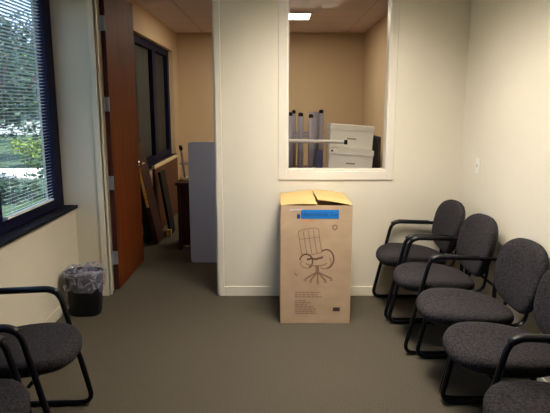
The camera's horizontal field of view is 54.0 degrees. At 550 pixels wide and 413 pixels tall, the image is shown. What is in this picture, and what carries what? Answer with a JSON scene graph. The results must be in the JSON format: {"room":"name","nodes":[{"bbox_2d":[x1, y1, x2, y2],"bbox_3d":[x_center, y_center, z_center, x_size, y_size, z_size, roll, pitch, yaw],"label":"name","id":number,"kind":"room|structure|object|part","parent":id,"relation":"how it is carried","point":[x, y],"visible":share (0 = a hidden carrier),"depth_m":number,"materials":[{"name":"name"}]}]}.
{"room":"waiting room","nodes":[
{"label":"waiting room","id":0,"kind":"room"},
{"bbox_2d":[0,0,180,326],"bbox_3d":[-1.800,-0.539,3.969,0.240,2.840,11.200,0,11,0],"label":"wall","id":1,"kind":"structure","parent":0,"point":[40,257],"depth_m":4.28,"materials":[{"name":"paint"}]},
{"bbox_2d":[0,0,77,247],"bbox_3d":[-1.768,-0.538,2.779,0.225,1.725,3.260,0,11,0],"label":"window","id":2,"kind":"structure","parent":1,"relation":"in","point":[14,228],"depth_m":4.22,"materials":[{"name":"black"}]},
{"bbox_2d":[0,0,53,219],"bbox_3d":[-1.754,-0.745,3.744,0.028,1.553,0.745,0,11,0],"label":"window blind","id":3,"kind":"object","parent":2,"relation":"attached to","point":[12,215],"visible":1,"depth_m":3.74,"materials":[{"name":"white"}]},
{"bbox_3d":[-1.754,-0.685,3.499,0.028,1.510,0.001,0,11,0],"label":"ladder cord","id":4,"kind":"part","parent":3,"relation":"part of","materials":[{"name":"white fabric"}]},
{"bbox_3d":[-1.754,-0.732,3.747,0.028,1.510,0.001,0,11,0],"label":"ladder cord","id":5,"kind":"part","parent":3,"relation":"part of","materials":[{"name":"white fabric"}]},
{"bbox_3d":[-1.754,0.010,3.886,0.026,0.016,0.745,0,11,0],"label":"rail","id":6,"kind":"part","parent":3,"relation":"part of","materials":[{"name":"white plastic"}]},
{"bbox_3d":[-1.754,-0.778,3.995,0.029,1.510,0.001,0,11,0],"label":"ladder cord","id":7,"kind":"part","parent":3,"relation":"part of","materials":[{"name":"white fabric"}]},
{"bbox_3d":[-1.768,0.298,2.934,0.225,0.025,3.258,0,11,0],"label":"sill","id":8,"kind":"part","parent":2,"relation":"part of","materials":[{"name":"black laminate"}]},
{"bbox_2d":[42,299,68,322],"bbox_3d":[-1.674,1.289,1.690,0.012,0.085,6.048,0,11,0],"label":"baseboard","id":9,"kind":"structure","parent":1,"relation":"attached to","point":[54,316],"depth_m":4.12,"materials":[{"name":"paint"}]},
{"bbox_2d":[134,34,177,168],"bbox_3d":[-1.765,-1.412,7.396,0.230,1.705,3.260,0,11,0],"label":"window","id":10,"kind":"structure","parent":1,"relation":"in","point":[151,60],"depth_m":7.84,"materials":[{"name":"glass"},{"name":"dark laminate"}]},
{"bbox_2d":[135,44,151,156],"bbox_3d":[-1.817,-1.405,7.342,0.015,1.500,0.950,0,11,0],"label":"shade","id":11,"kind":"object","parent":10,"relation":"attached to","point":[142,54],"depth_m":7.49,"materials":[{"name":"fabric"}]},
{"bbox_2d":[155,53,165,151],"bbox_3d":[-1.817,-1.611,8.443,0.015,1.500,0.850,0,11,0],"label":"shade","id":12,"kind":"object","parent":10,"relation":"attached to","point":[160,59],"depth_m":8.61,"materials":[{"name":"fabric"}]},
{"bbox_3d":[-1.765,-0.587,7.551,0.230,0.025,3.260,0,11,0],"label":"sill","id":13,"kind":"part","parent":10,"relation":"part of","materials":[{"name":"black laminate"}]},
{"bbox_2d":[133,0,387,32],"bbox_3d":[-0.070,-2.058,3.684,4.020,0.250,11.800,0,11,0],"label":"ceiling","id":14,"kind":"structure","parent":0,"point":[182,16],"depth_m":7.37,"materials":[{"name":"tile"}]},
{"bbox_2d":[289,13,312,19],"bbox_3d":[-0.120,-2.637,7.493,1.260,0.012,0.560,0,11,0],"label":"recessed light","id":15,"kind":"object","parent":14,"relation":"in","point":[292,16],"visible":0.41,"depth_m":7.49,"materials":[{"name":"white plastic"}]},
{"bbox_2d":[289,14,309,18],"bbox_3d":[-0.120,-2.639,7.492,1.200,0.007,0.500,0,11,0],"label":"diffuser","id":16,"kind":"object","parent":15,"relation":"attached to","point":[291,16],"depth_m":7.49,"materials":[{"name":"white plastic"}]},
{"bbox_2d":[61,0,470,294],"bbox_3d":[-0.070,-0.635,4.480,3.220,2.840,0.120,0,11,0],"label":"wall","id":17,"kind":"structure","parent":0,"point":[433,43],"depth_m":4.44,"materials":[{"name":"paint"}]},
{"bbox_2d":[98,0,143,288],"bbox_3d":[-1.374,-0.614,5.016,0.124,2.578,0.918,0,11,0],"label":"door","id":18,"kind":"structure","parent":17,"relation":"in","point":[115,17],"depth_m":4.90,"materials":[{"name":"red wood"}]},
{"bbox_2d":[86,0,223,295],"bbox_3d":[-0.960,-0.541,4.497,1.045,2.650,0.148,0,11,0],"label":"trim","id":19,"kind":"structure","parent":17,"relation":"attached to","point":[96,106],"depth_m":4.44,"materials":[{"name":"paint"}]},
{"bbox_2d":[102,286,417,295],"bbox_3d":[-0.070,0.731,4.668,3.220,0.085,0.012,0,11,0],"label":"baseboard","id":20,"kind":"structure","parent":17,"relation":"attached to","point":[228,290],"depth_m":4.66,"materials":[{"name":"paint"}]},
{"bbox_2d":[278,0,399,179],"bbox_3d":[0.502,-1.030,4.401,0.955,1.625,0.130,0,11,0],"label":"window","id":21,"kind":"structure","parent":17,"relation":"in","point":[284,172],"depth_m":4.40,"materials":[{"name":"beige paint"}]},
{"bbox_2d":[12,213,528,412],"bbox_3d":[-0.070,0.955,4.248,3.820,0.200,11.800,0,11,0],"label":"floor","id":22,"kind":"structure","parent":0,"point":[164,341],"depth_m":3.53,"materials":[{"name":"carpet"}]},
{"bbox_2d":[0,335,32,412],"bbox_3d":[-1.287,0.813,2.047,0.644,0.885,0.550,-1,11,-3],"label":"chair","id":23,"kind":"object","parent":22,"relation":"on","point":[14,396],"visible":1,"depth_m":2.18,"materials":[{"name":"grey fabric"}]},
{"bbox_3d":[-1.230,0.810,2.049,0.530,0.097,0.502,-1,11,-3],"label":"seat","id":24,"kind":"part","parent":23,"relation":"part of","materials":[{"name":"grey fabric"}]},
{"bbox_2d":[0,286,93,412],"bbox_3d":[-1.287,0.704,2.632,0.644,0.885,0.550,-1,11,-3],"label":"chair","id":25,"kind":"object","parent":22,"relation":"on","point":[38,349],"visible":0.94,"depth_m":2.61,"materials":[{"name":"grey fabric"}]},
{"bbox_3d":[-1.279,0.852,2.401,0.619,0.678,0.030,-1,11,-3],"label":"sled frame","id":26,"kind":"part","parent":25,"relation":"part of","materials":[{"name":"black metal"}]},
{"bbox_3d":[-1.230,0.700,2.634,0.530,0.097,0.502,-1,11,-3],"label":"seat","id":27,"kind":"part","parent":25,"relation":"part of","materials":[{"name":"grey fabric"}]},
{"bbox_3d":[-1.305,0.759,2.900,0.619,0.678,0.030,-1,11,-3],"label":"sled frame","id":28,"kind":"part","parent":25,"relation":"part of","materials":[{"name":"black metal"}]},
{"bbox_2d":[62,264,105,316],"bbox_3d":[-1.498,0.653,4.253,0.324,0.392,0.262,0,11,0],"label":"waste bin","id":29,"kind":"object","parent":22,"relation":"on","point":[84,285],"visible":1,"depth_m":4.18,"materials":[{"name":"black plastic"}]},
{"bbox_2d":[141,188,152,242],"bbox_3d":[-1.581,0.008,6.566,0.149,0.800,0.396,0,11,0],"label":"leaning board","id":30,"kind":"object","parent":22,"relation":"on","point":[145,219],"visible":0.29,"depth_m":6.46,"materials":[{"name":"black laminate"}]},
{"bbox_2d":[139,143,163,243],"bbox_3d":[-1.511,-0.163,6.453,0.268,1.170,0.354,0,11,0],"label":"leaning board","id":31,"kind":"object","parent":22,"relation":"on","point":[145,179],"visible":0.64,"depth_m":6.40,"materials":[{"name":"brown wood"}]},
{"bbox_2d":[152,155,177,227],"bbox_3d":[-1.515,-0.219,7.589,0.038,0.878,1.604,0,11,0],"label":"board","id":32,"kind":"object","parent":22,"relation":"on","point":[170,165],"visible":0.71,"depth_m":7.53,"materials":[{"name":"brown laminate"}]},
{"bbox_2d":[158,170,175,233],"bbox_3d":[-1.383,-0.057,6.915,0.144,0.800,0.286,0,11,0],"label":"leaning board","id":33,"kind":"object","parent":22,"relation":"on","point":[162,176],"visible":0.93,"depth_m":6.85,"materials":[{"name":"black laminate"}]},
{"bbox_2d":[166,229,171,236],"bbox_3d":[-1.330,0.333,6.782,0.060,0.090,0.050,0,11,0],"label":"wood block","id":34,"kind":"object","parent":22,"relation":"on","point":[168,231],"visible":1,"depth_m":6.76,"materials":[{"name":"brown wood"}]},
{"bbox_2d":[175,179,190,249],"bbox_3d":[-0.760,0.062,6.370,0.700,0.775,0.640,0,11,0],"label":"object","id":35,"kind":"object","parent":22,"relation":"on","point":[182,186],"visible":0.3,"depth_m":6.09,"materials":[{"name":"brown wood"}]},
{"bbox_3d":[-1.075,0.076,6.373,0.030,0.745,0.600,0,11,0],"label":"panel","id":36,"kind":"part","parent":35,"relation":"part of","materials":[{"name":"brown wood"}]},
{"bbox_2d":[179,145,188,180],"bbox_3d":[-0.985,-0.503,6.214,0.225,0.392,0.225,-2,11,-11],"label":"stool","id":37,"kind":"object","parent":35,"relation":"on","point":[184,177],"visible":0.43,"depth_m":6.14,"materials":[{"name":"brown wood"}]},
{"bbox_3d":[-1.043,-0.485,6.128,0.050,0.334,0.066,0,11,0],"label":"leg","id":38,"kind":"part","parent":37,"relation":"part of","materials":[{"name":"grey metal"}]},
{"bbox_3d":[-0.985,-0.327,6.246,0.220,0.035,0.220,0,11,0],"label":"stool seat","id":39,"kind":"part","parent":37,"relation":"part of","materials":[{"name":"brown wood"}]},
{"bbox_3d":[-0.765,0.100,6.113,0.590,0.695,0.020,0,11,0],"label":"modesty panel","id":40,"kind":"part","parent":35,"relation":"part of","materials":[{"name":"brown wood"}]},
{"bbox_2d":[188,142,216,261],"bbox_3d":[-0.500,-0.038,5.587,0.760,1.260,0.077,0,11,0],"label":"partition panel","id":41,"kind":"object","parent":22,"relation":"on","point":[201,155],"visible":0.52,"depth_m":5.54,"materials":[{"name":"grey fabric"}]},
{"bbox_2d":[280,190,352,322],"bbox_3d":[0.302,0.367,4.264,0.525,0.949,0.553,0,11,0],"label":"cardboard box","id":42,"kind":"object","parent":22,"relation":"on","point":[316,228],"visible":1,"depth_m":4.00,"materials":[{"name":"brown cardboard"}]},
{"bbox_2d":[372,199,465,319],"bbox_3d":[1.134,0.392,4.295,0.644,0.885,0.550,0,11,0],"label":"chair","id":43,"kind":"object","parent":22,"relation":"on","point":[449,217],"visible":0.6,"depth_m":4.20,"materials":[{"name":"grey fabric"}]},
{"bbox_3d":[1.139,0.447,4.564,0.619,0.678,0.030,0,11,0],"label":"sled frame","id":44,"kind":"part","parent":43,"relation":"part of","materials":[{"name":"black metal"}]},
{"bbox_3d":[1.077,0.389,4.295,0.530,0.097,0.502,0,11,0],"label":"seat","id":45,"kind":"part","parent":43,"relation":"part of","materials":[{"name":"grey fabric"}]},
{"bbox_3d":[1.139,0.541,4.065,0.619,0.678,0.030,0,11,0],"label":"sled frame","id":46,"kind":"part","parent":43,"relation":"part of","materials":[{"name":"black metal"}]},
{"bbox_3d":[1.374,0.156,4.251,0.145,0.404,0.531,0,11,0],"label":"backrest","id":47,"kind":"part","parent":43,"relation":"part of","materials":[{"name":"grey fabric"}]},
{"bbox_2d":[388,213,498,354],"bbox_3d":[1.152,0.496,3.740,0.644,0.885,0.550,0,11,0],"label":"chair","id":48,"kind":"object","parent":22,"relation":"on","point":[477,239],"visible":0.86,"depth_m":3.61,"materials":[{"name":"grey fabric"}]},
{"bbox_3d":[1.157,0.551,4.009,0.619,0.678,0.030,0,11,0],"label":"sled frame","id":49,"kind":"part","parent":48,"relation":"part of","materials":[{"name":"black metal"}]},
{"bbox_3d":[1.095,0.493,3.740,0.530,0.097,0.502,0,11,0],"label":"seat","id":50,"kind":"part","parent":48,"relation":"part of","materials":[{"name":"grey fabric"}]},
{"bbox_3d":[1.157,0.644,3.509,0.619,0.678,0.030,0,11,0],"label":"sled frame","id":51,"kind":"part","parent":48,"relation":"part of","materials":[{"name":"black metal"}]},
{"bbox_3d":[1.392,0.260,3.696,0.145,0.404,0.531,0,11,0],"label":"backrest","id":52,"kind":"part","parent":48,"relation":"part of","materials":[{"name":"grey fabric"}]},
{"bbox_2d":[416,238,548,398],"bbox_3d":[1.187,0.618,3.188,0.674,0.848,0.538,0,11,0],"label":"chair","id":53,"kind":"object","parent":22,"relation":"on","point":[521,263],"visible":0.74,"depth_m":3.10,"materials":[{"name":"grey fabric"}]},
{"bbox_3d":[1.183,0.787,3.478,0.539,0.411,0.030,0,11,0],"label":"sled frame","id":54,"kind":"part","parent":53,"relation":"part of","materials":[{"name":"black metal"}]},
{"bbox_3d":[1.115,0.597,3.184,0.530,0.097,0.502,0,11,0],"label":"seat","id":55,"kind":"part","parent":53,"relation":"part of","materials":[{"name":"grey fabric"}]},
{"bbox_3d":[1.183,0.880,2.979,0.539,0.411,0.030,0,11,0],"label":"sled frame","id":56,"kind":"part","parent":53,"relation":"part of","materials":[{"name":"black metal"}]},
{"bbox_3d":[1.442,0.400,3.147,0.145,0.404,0.531,0,11,0],"label":"backrest","id":57,"kind":"part","parent":53,"relation":"part of","materials":[{"name":"grey fabric"}]},
{"bbox_2d":[440,269,549,403],"bbox_3d":[1.182,0.719,2.652,0.674,0.848,0.538,0,11,0],"label":"chair","id":58,"kind":"object","parent":22,"relation":"on","point":[477,347],"visible":0.68,"depth_m":2.62,"materials":[{"name":"black fabric"}]},
{"bbox_3d":[1.177,0.887,2.942,0.539,0.411,0.030,0,11,0],"label":"sled frame","id":59,"kind":"part","parent":58,"relation":"part of","materials":[{"name":"black metal"}]},
{"bbox_3d":[1.110,0.698,2.648,0.530,0.097,0.502,0,11,0],"label":"seat","id":60,"kind":"part","parent":58,"relation":"part of","materials":[{"name":"grey fabric"}]},
{"bbox_3d":[1.437,0.500,2.612,0.145,0.404,0.531,0,11,0],"label":"backrest","id":61,"kind":"part","parent":58,"relation":"part of","materials":[{"name":"grey fabric"}]},
{"bbox_2d":[482,334,549,412],"bbox_3d":[1.137,0.815,2.040,0.644,0.885,0.550,0,11,0],"label":"chair","id":62,"kind":"object","parent":22,"relation":"on","point":[508,396],"visible":1,"depth_m":2.16,"materials":[{"name":"black fabric"}]},
{"bbox_3d":[1.142,0.869,2.308,0.619,0.678,0.030,0,11,0],"label":"sled frame","id":63,"kind":"part","parent":62,"relation":"part of","materials":[{"name":"black metal"}]},
{"bbox_3d":[1.080,0.812,2.039,0.530,0.097,0.502,0,11,0],"label":"seat","id":64,"kind":"part","parent":62,"relation":"part of","materials":[{"name":"grey fabric"}]},
{"bbox_3d":[0.770,0.058,6.051,1.460,0.900,0.826,0,11,0],"label":"storage cabinet","id":65,"kind":"object","parent":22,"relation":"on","visible":0},
{"bbox_2d":[289,110,323,167],"bbox_3d":[0.325,-0.739,6.027,0.450,0.675,0.520,0,11,0],"label":"tubes","id":66,"kind":"object","parent":65,"relation":"on","point":[315,131],"visible":0.73,"depth_m":5.85,"materials":[{"name":"grey plastic"}]},
{"bbox_3d":[0.165,-0.683,5.824,0.052,0.580,0.052,0,11,0],"label":"leg","id":67,"kind":"part","parent":66,"relation":"part of","materials":[{"name":"grey metal"}]},
{"bbox_3d":[0.215,-0.761,6.186,0.048,0.600,0.048,0,11,0],"label":"leg","id":68,"kind":"part","parent":66,"relation":"part of","materials":[{"name":"grey metal"}]},
{"bbox_3d":[0.275,-0.682,5.834,0.064,0.575,0.064,0,11,0],"label":"leg","id":69,"kind":"part","parent":66,"relation":"part of","materials":[{"name":"grey metal"}]},
{"bbox_3d":[0.275,-0.758,5.820,0.220,0.030,0.020,0,11,0],"label":"cross rail","id":70,"kind":"part","parent":66,"relation":"part of","materials":[{"name":"grey metal"}]},
{"bbox_3d":[0.385,-0.673,5.826,0.060,0.560,0.060,0,11,0],"label":"leg","id":71,"kind":"part","parent":66,"relation":"part of","materials":[{"name":"grey metal"}]},
{"bbox_3d":[0.440,-0.760,6.125,0.116,0.620,0.116,0,11,0],"label":"leg","id":72,"kind":"part","parent":66,"relation":"part of","materials":[{"name":"grey metal"}]},
{"bbox_3d":[0.515,-0.741,6.067,0.060,0.605,0.060,0,11,0],"label":"leg","id":73,"kind":"part","parent":66,"relation":"part of","materials":[{"name":"grey metal"}]},
{"bbox_2d":[326,146,373,167],"bbox_3d":[0.793,-0.500,5.785,0.478,0.284,0.374,0,11,2],"label":"carton","id":74,"kind":"object","parent":65,"relation":"on","point":[337,157],"visible":0.77,"depth_m":5.61,"materials":[{"name":"white cardboard"}]},
{"bbox_2d":[289,139,347,143],"bbox_3d":[0.222,-0.680,5.619,1.055,0.058,0.048,1,11,8],"label":"tube","id":75,"kind":"object","parent":74,"relation":"on","point":[290,140],"visible":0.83,"depth_m":5.57,"materials":[{"name":"beige"}]},
{"bbox_2d":[326,123,374,149],"bbox_3d":[0.804,-0.755,5.795,0.477,0.274,0.282,0,11,-1],"label":"carton","id":76,"kind":"object","parent":74,"relation":"on","point":[358,136],"visible":1,"depth_m":5.66,"materials":[{"name":"white cardboard"}]},
{"bbox_3d":[0.808,-0.845,5.778,0.467,0.056,0.282,4,11,-2],"label":"lid","id":77,"kind":"part","parent":76,"relation":"part of","materials":[{"name":"white cardboard"}]},
{"bbox_3d":[0.798,-0.596,5.768,0.467,0.056,0.372,4,11,1],"label":"lid","id":78,"kind":"part","parent":74,"relation":"part of","materials":[{"name":"white cardboard"}]},
{"bbox_2d":[372,135,380,167],"bbox_3d":[1.077,-0.548,5.757,0.030,0.400,0.320,0,11,0],"label":"folder","id":79,"kind":"object","parent":65,"relation":"on","point":[376,146],"visible":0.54,"depth_m":5.65,"materials":[{"name":"black plastic"}]},
{"bbox_2d":[380,150,382,167],"bbox_3d":[1.146,-0.471,5.782,0.072,0.238,0.300,0,11,0],"label":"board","id":80,"kind":"object","parent":65,"relation":"on","point":[381,154],"visible":0.21,"depth_m":5.81,"materials":[{"name":"brown wood"}]},
{"bbox_2d":[177,33,364,176],"bbox_3d":[-0.220,-1.588,9.571,3.520,2.840,0.200,0,11,0],"label":"wall","id":81,"kind":"structure","parent":0,"point":[345,51],"depth_m":9.36,"materials":[{"name":"beige paint"}]},
{"bbox_2d":[323,33,326,167],"bbox_3d":[0.873,-1.610,9.459,0.025,2.755,0.012,0,11,0],"label":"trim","id":82,"kind":"structure","parent":81,"relation":"attached to","point":[325,33],"depth_m":9.41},
{"bbox_2d":[362,0,549,381],"bbox_3d":[1.634,-0.539,3.969,0.212,2.840,11.800,0,11,0],"label":"wall","id":83,"kind":"structure","parent":0,"point":[506,126],"depth_m":3.62,"materials":[{"name":"paint"}]},
{"bbox_2d":[475,158,479,173],"bbox_3d":[1.532,-0.308,4.093,0.016,0.114,0.070,0,11,0],"label":"light switch","id":84,"kind":"object","parent":83,"relation":"attached to","point":[477,168],"visible":1,"depth_m":4.09,"materials":[{"name":"white plastic"}]},
{"label":"outside","id":85,"kind":"structure","parent":0,"visible":0},
{"bbox_2d":[0,135,45,216],"bbox_3d":[-35.990,-4.256,34.811,68.020,0.200,110.000,0,11,0],"label":"ground","id":86,"kind":"structure","parent":85,"point":[4,206],"depth_m":19.72,"materials":[{"name":"green plant"}]},
{"bbox_2d":[0,10,33,56],"bbox_3d":[-15.106,-6.795,28.065,6.746,7.298,6.585,0,11,0],"label":"leafy tree","id":87,"kind":"object","parent":86,"relation":"on","point":[24,10],"visible":0.14,"depth_m":27.90,"materials":[{"name":"green plant"}]},
{"bbox_2d":[0,113,39,134],"bbox_3d":[-22.000,-8.172,43.234,18.600,4.400,8.600,0,11,0],"label":"building","id":88,"kind":"structure","parent":86,"relation":"on","point":[28,123],"depth_m":39.62,"materials":[{"name":"paint"}]},
{"bbox_2d":[0,16,40,143],"bbox_3d":[-7.633,-2.855,13.872,3.544,4.767,3.848,0,11,0],"label":"leafy tree","id":89,"kind":"object","parent":86,"relation":"on","point":[1,65],"visible":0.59,"depth_m":14.14,"materials":[{"name":"green plant"}]},
{"bbox_2d":[5,49,39,121],"bbox_3d":[-8.645,-4.677,21.075,4.142,5.699,3.786,-2,11,-13],"label":"leafy tree","id":90,"kind":"object","parent":86,"relation":"on","point":[30,49],"visible":0.04,"depth_m":20.17,"materials":[{"name":"green plant"}]},
{"bbox_2d":[0,167,45,204],"bbox_3d":[-5.765,-0.465,12.169,1.230,0.769,1.628,3,11,14],"label":"shrub","id":91,"kind":"object","parent":86,"relation":"on","point":[3,193],"visible":0.8,"depth_m":11.89,"materials":[{"name":"green plant"}]},
{"bbox_2d":[8,136,42,166],"bbox_3d":[-8.162,-1.954,18.914,1.828,1.186,1.782,0,11,0],"label":"shrub","id":92,"kind":"object","parent":86,"relation":"on","point":[23,147],"visible":0.4,"depth_m":18.55,"materials":[{"name":"green plant"}]},
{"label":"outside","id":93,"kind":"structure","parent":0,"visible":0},
{"bbox_2d":[0,168,43,179],"bbox_3d":[-17.250,-1.035,16.949,25.500,0.040,2.500,0,11,0],"label":"path","id":94,"kind":"structure","parent":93,"point":[27,170],"depth_m":17.04,"materials":[{"name":"white concrete"}]}
]}

